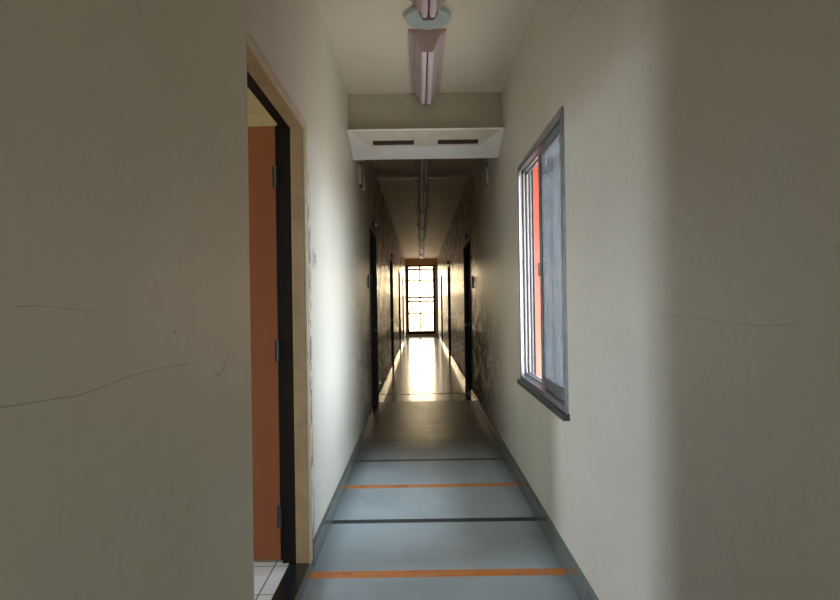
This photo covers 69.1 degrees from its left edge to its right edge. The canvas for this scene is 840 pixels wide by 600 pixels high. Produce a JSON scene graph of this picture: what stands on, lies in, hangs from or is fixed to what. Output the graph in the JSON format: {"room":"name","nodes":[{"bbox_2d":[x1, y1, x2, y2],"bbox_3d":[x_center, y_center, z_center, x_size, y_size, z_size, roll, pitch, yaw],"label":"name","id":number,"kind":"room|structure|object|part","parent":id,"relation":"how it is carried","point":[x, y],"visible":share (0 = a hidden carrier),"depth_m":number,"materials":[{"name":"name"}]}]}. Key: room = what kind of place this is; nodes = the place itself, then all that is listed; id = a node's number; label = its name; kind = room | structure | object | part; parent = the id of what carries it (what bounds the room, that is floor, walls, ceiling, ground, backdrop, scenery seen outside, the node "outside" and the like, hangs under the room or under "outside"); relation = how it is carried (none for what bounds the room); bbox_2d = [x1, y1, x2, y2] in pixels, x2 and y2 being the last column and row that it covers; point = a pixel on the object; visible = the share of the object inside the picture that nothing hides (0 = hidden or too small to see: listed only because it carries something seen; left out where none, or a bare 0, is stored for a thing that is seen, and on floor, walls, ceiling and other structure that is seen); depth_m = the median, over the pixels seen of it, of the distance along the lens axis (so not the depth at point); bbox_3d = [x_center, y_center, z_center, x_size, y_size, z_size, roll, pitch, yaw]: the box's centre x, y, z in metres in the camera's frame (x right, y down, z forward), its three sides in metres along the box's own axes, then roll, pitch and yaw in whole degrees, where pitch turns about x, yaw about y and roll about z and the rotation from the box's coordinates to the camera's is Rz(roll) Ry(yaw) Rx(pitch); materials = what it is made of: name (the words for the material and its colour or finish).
{"room":"corridor","nodes":[
{"label":"corridor","id":0,"kind":"room"},
{"bbox_2d":[0,0,405,599],"bbox_3d":[-0.621,-0.149,10.551,0.158,3.120,28.100,-1,0,0],"label":"wall","id":1,"kind":"structure","parent":0,"point":[126,404],"depth_m":1.23,"materials":[{"name":"beige paint"}]},
{"bbox_2d":[246,27,312,563],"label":"door","id":2,"kind":"structure","parent":1,"relation":"in","point":[277,155],"depth_m":3.08,"materials":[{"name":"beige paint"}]},
{"bbox_3d":[-0.703,0.216,3.114,0.012,2.230,0.060,-1,0,0],"label":"hinge post","id":3,"kind":"part","parent":2,"relation":"part of","materials":[{"name":"black metal"}]},
{"bbox_2d":[271,563,308,599],"bbox_3d":[-0.606,1.397,2.523,0.102,0.150,1.160,-1,0,0],"label":"trim","id":4,"kind":"structure","parent":1,"relation":"attached to","point":[288,587],"depth_m":2.86,"materials":[{"name":"black stone"}]},
{"bbox_2d":[294,561,312,599],"bbox_3d":[-0.552,1.348,2.534,0.008,0.046,1.200,-1,0,0],"label":"trim","id":5,"kind":"structure","parent":1,"relation":"attached to","point":[310,567],"depth_m":2.89,"materials":[{"name":"paint"}]},
{"bbox_2d":[313,249,316,267],"bbox_3d":[-0.576,-0.228,3.361,0.012,0.100,0.110,-1,0,0],"label":"light switch","id":6,"kind":"object","parent":1,"relation":"attached to","point":[314,250],"visible":1,"depth_m":3.34,"materials":[{"name":"plastic"}]},
{"bbox_2d":[312,334,406,566],"bbox_3d":[-0.550,1.365,13.864,0.014,0.122,21.460,-1,0,0],"label":"baseboard","id":7,"kind":"structure","parent":1,"relation":"attached to","point":[320,536],"depth_m":4.23,"materials":[{"name":"paint"}]},
{"bbox_2d":[359,162,364,192],"bbox_3d":[-0.587,-1.231,6.156,0.020,0.240,0.340,-1,0,0],"label":"air vent","id":8,"kind":"object","parent":1,"relation":"in","point":[361,169],"visible":1,"depth_m":6.06,"materials":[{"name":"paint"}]},
{"bbox_2d":[369,228,378,418],"bbox_3d":[-0.617,0.277,7.599,0.113,2.240,0.960,-1,0,0],"label":"door","id":9,"kind":"structure","parent":1,"relation":"in","point":[373,251],"depth_m":8.03,"materials":[{"name":"paint"}]},
{"bbox_2d":[372,221,376,228],"bbox_3d":[-0.562,-0.934,7.605,0.060,0.090,0.090,-1,0,0],"label":"lamp","id":10,"kind":"object","parent":1,"relation":"attached to","point":[374,224],"visible":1,"depth_m":7.58,"materials":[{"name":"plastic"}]},
{"bbox_2d":[390,258,393,369],"bbox_3d":[-0.617,0.300,12.449,0.113,2.240,1.000,-1,0,0],"label":"door","id":11,"kind":"structure","parent":1,"relation":"in","point":[391,261],"depth_m":12.90,"materials":[{"name":"paint"}]},
{"bbox_2d":[398,271,400,350],"bbox_3d":[-0.617,0.323,17.099,0.113,2.240,1.000,-1,0,0],"label":"door","id":12,"kind":"structure","parent":1,"relation":"in","point":[398,271],"depth_m":17.55,"materials":[{"name":"paint"}]},
{"bbox_2d":[402,276,403,340],"bbox_3d":[-0.616,0.341,20.699,0.113,2.240,1.000,-1,0,0],"label":"door","id":13,"kind":"structure","parent":1,"relation":"in","point":[402,276],"depth_m":21.15,"materials":[{"name":"paint"}]},
{"bbox_2d":[376,173,469,179],"bbox_3d":[0.043,-1.707,8.448,1.294,0.045,0.160,-1,0,0],"label":"beam","id":14,"kind":"structure","parent":1,"relation":"attached to","point":[451,175],"depth_m":8.37,"materials":[{"name":"paint"}]},
{"bbox_2d":[348,92,501,129],"bbox_3d":[0.045,-1.585,5.278,1.294,0.320,0.260,-1,0,0],"label":"beam","id":15,"kind":"structure","parent":1,"relation":"attached to","point":[482,109],"depth_m":5.15,"materials":[{"name":"paint"}]},
{"bbox_2d":[347,127,504,159],"bbox_3d":[0.049,-1.330,5.212,1.290,0.149,0.430,-1,0,0],"label":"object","id":16,"kind":"object","parent":1,"relation":"attached to","point":[423,143],"visible":1,"depth_m":5.18,"materials":[{"name":"paint"}]},
{"bbox_3d":[0.048,-1.357,5.117,1.234,0.077,0.217,-1,0,0],"label":"plate","id":17,"kind":"part","parent":16,"relation":"part of","materials":[{"name":"paint"}]},
{"bbox_2d":[248,113,276,125],"bbox_3d":[-2.602,-0.143,5.661,3.802,3.120,0.120,-1,0,0],"label":"wall","id":18,"kind":"structure","parent":0,"point":[254,119],"depth_m":5.61,"materials":[{"name":"paint"}]},
{"bbox_2d":[254,560,288,599],"bbox_3d":[-2.628,1.433,3.093,3.942,0.145,5.240,-1,0,0],"label":"floor","id":19,"kind":"structure","parent":0,"point":[268,574],"depth_m":2.93,"materials":[{"name":"white tile"}]},
{"bbox_2d":[247,0,536,258],"bbox_3d":[-1.929,-1.749,10.634,5.436,0.120,28.250,-1,0,0],"label":"ceiling","id":20,"kind":"structure","parent":0,"point":[369,39],"depth_m":4.46,"materials":[{"name":"paint"}]},
{"bbox_2d":[416,236,426,247],"bbox_3d":[0.049,-1.617,17.125,0.282,0.140,2.206,-1,0,0],"label":"fluorescent fixture","id":21,"kind":"object","parent":20,"relation":"attached to","point":[421,243],"visible":0.84,"depth_m":16.89,"materials":[{"name":"metal"}]},
{"bbox_2d":[417,244,425,254],"bbox_3d":[0.050,-1.605,19.545,0.282,0.140,2.206,-1,0,0],"label":"fluorescent fixture","id":22,"kind":"object","parent":20,"relation":"attached to","point":[421,250],"visible":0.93,"depth_m":19.40,"materials":[{"name":"metal"}]},
{"bbox_2d":[418,251,424,259],"bbox_3d":[0.050,-1.594,21.965,0.282,0.140,2.206,-1,0,0],"label":"fluorescent fixture","id":23,"kind":"object","parent":20,"relation":"attached to","point":[419,255],"visible":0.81,"depth_m":21.94,"materials":[{"name":"metal"}]},
{"bbox_2d":[416,224,427,239],"bbox_3d":[0.049,-1.629,14.705,0.282,0.140,2.206,-1,0,0],"label":"fluorescent fixture","id":24,"kind":"object","parent":20,"relation":"attached to","point":[421,233],"visible":0.9,"depth_m":14.56,"materials":[{"name":"metal"}]},
{"bbox_2d":[415,206,429,228],"bbox_3d":[0.049,-1.641,12.285,0.282,0.140,2.206,-1,0,0],"label":"fluorescent fixture","id":25,"kind":"object","parent":20,"relation":"attached to","point":[422,217],"visible":0.98,"depth_m":12.00,"materials":[{"name":"metal"}]},
{"bbox_2d":[414,180,432,211],"bbox_3d":[0.049,-1.653,9.865,0.282,0.140,2.206,-1,0,0],"label":"fluorescent fixture","id":26,"kind":"object","parent":20,"relation":"attached to","point":[422,191],"visible":1,"depth_m":9.49,"materials":[{"name":"white metal"}]},
{"bbox_3d":[0.049,-1.658,8.774,0.245,0.140,0.012,-1,0,0],"label":"plate","id":27,"kind":"part","parent":26,"relation":"part of","materials":[{"name":"white metal"}]},
{"bbox_2d":[414,159,433,183],"bbox_3d":[0.049,-1.666,7.228,0.245,0.140,2.200,-1,0,0],"label":"fluorescent fixture","id":28,"kind":"object","parent":20,"relation":"attached to","point":[423,167],"visible":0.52,"depth_m":7.70,"materials":[{"name":"white metal"}]},
{"bbox_2d":[408,28,445,105],"bbox_3d":[0.048,-1.679,4.498,0.245,0.140,1.120,-1,0,0],"label":"fluorescent fixture","id":29,"kind":"object","parent":20,"relation":"attached to","point":[426,46],"visible":1,"depth_m":4.28,"materials":[{"name":"white metal"}]},
{"bbox_3d":[0.048,-1.676,5.052,0.245,0.140,0.012,-1,0,0],"label":"plate","id":30,"kind":"part","parent":29,"relation":"part of","materials":[{"name":"white metal"}]},
{"bbox_3d":[0.048,-1.682,3.944,0.245,0.140,0.012,-1,0,0],"label":"plate","id":31,"kind":"part","parent":29,"relation":"part of","materials":[{"name":"white metal"}]},
{"bbox_2d":[409,0,445,20],"bbox_3d":[0.048,-1.689,2.428,0.245,0.140,2.200,-1,0,0],"label":"fluorescent fixture","id":32,"kind":"object","parent":20,"relation":"attached to","point":[428,10],"visible":1,"depth_m":3.45,"materials":[{"name":"white metal"}]},
{"bbox_2d":[405,6,450,29],"bbox_3d":[0.048,-1.728,3.739,0.280,0.050,0.280,-1,0,0],"label":"ceiling rose","id":33,"kind":"object","parent":20,"relation":"attached to","point":[412,17],"visible":0.75,"depth_m":3.72,"materials":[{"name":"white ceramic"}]},
{"bbox_2d":[405,259,437,336],"bbox_3d":[0.057,-0.090,24.676,1.514,3.120,0.150,-1,0,0],"label":"wall","id":34,"kind":"structure","parent":0,"point":[408,262],"depth_m":24.60,"materials":[{"name":"paint"}]},
{"bbox_2d":[406,265,435,333],"bbox_3d":[0.040,-0.010,24.658,1.140,2.760,0.156,-1,0,0],"label":"window","id":35,"kind":"structure","parent":34,"relation":"in","point":[426,266],"depth_m":24.58,"materials":[{"name":"paint"}]},
{"bbox_2d":[409,267,432,323],"bbox_3d":[0.040,-0.010,24.728,1.140,2.760,0.016,-1,0,0],"label":"grille","id":36,"kind":"object","parent":35,"relation":"attached to","point":[416,267],"depth_m":24.72,"materials":[{"name":"brown paint"}]},
{"bbox_2d":[301,336,579,599],"bbox_3d":[0.091,1.451,10.618,1.294,0.100,28.250,-1,0,0],"label":"floor","id":37,"kind":"structure","parent":0,"point":[430,507],"depth_m":3.92,"materials":[{"name":"tile"}]},
{"bbox_2d":[437,0,839,599],"bbox_3d":[0.763,-0.170,10.551,0.100,3.120,28.100,-1,0,0],"label":"wall","id":38,"kind":"structure","parent":0,"point":[697,455],"depth_m":1.68,"materials":[{"name":"beige paint"}]},
{"bbox_2d":[441,275,442,343],"bbox_3d":[0.764,0.316,19.949,0.113,2.240,1.100,-1,0,0],"label":"door","id":39,"kind":"structure","parent":38,"relation":"in","point":[441,275],"depth_m":20.45,"materials":[{"name":"paint"}]},
{"bbox_2d":[447,265,450,357],"bbox_3d":[0.763,0.291,14.849,0.113,2.240,1.100,-1,0,0],"label":"door","id":40,"kind":"structure","parent":38,"relation":"in","point":[448,267],"depth_m":15.35,"materials":[{"name":"paint"}]},
{"bbox_2d":[463,239,471,394],"bbox_3d":[0.763,0.263,9.174,0.113,2.240,1.150,-1,0,0],"label":"door","id":41,"kind":"structure","parent":38,"relation":"in","point":[466,248],"depth_m":9.70,"materials":[{"name":"paint"}]},
{"bbox_2d":[483,163,487,192],"bbox_3d":[0.686,-1.279,6.406,0.020,0.240,0.340,-1,0,0],"label":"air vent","id":42,"kind":"object","parent":38,"relation":"in","point":[485,169],"visible":1,"depth_m":6.37,"materials":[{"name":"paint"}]},
{"bbox_2d":[438,334,598,599],"bbox_3d":[0.729,1.330,10.544,0.014,0.122,28.100,-1,0,0],"label":"baseboard","id":43,"kind":"structure","parent":38,"relation":"attached to","point":[579,582],"depth_m":3.62,"materials":[{"name":"paint"}]},
{"bbox_2d":[517,106,569,420],"bbox_3d":[0.745,-0.177,3.646,0.132,1.532,1.390,-1,0,0],"label":"window","id":44,"kind":"structure","parent":38,"relation":"in","point":[547,153],"depth_m":3.50,"materials":[{"name":"grey metal"}]},
{"bbox_3d":[0.717,0.573,3.642,0.054,0.032,1.390,-1,0,0],"label":"sill","id":45,"kind":"part","parent":44,"relation":"part of","materials":[{"name":"metal"}]},
{"bbox_3d":[0.733,-0.192,3.341,0.022,1.415,0.669,-1,0,0],"label":"sash","id":46,"kind":"part","parent":44,"relation":"part of","materials":[{"name":"grey metal"}]},
{"bbox_3d":[0.733,-0.202,3.341,0.004,1.315,0.579,-1,0,0],"label":"pane","id":47,"kind":"part","parent":44,"relation":"part of","materials":[{"name":"clear glass"}]},
{"label":"outside","id":48,"kind":"structure","parent":0,"visible":0},
{"bbox_2d":[533,166,541,377],"bbox_3d":[1.286,0.204,4.739,0.934,2.700,0.240,-1,0,0],"label":"wall","id":49,"kind":"structure","parent":48,"point":[535,172],"depth_m":4.62,"materials":[{"name":"paint"}]}
]}

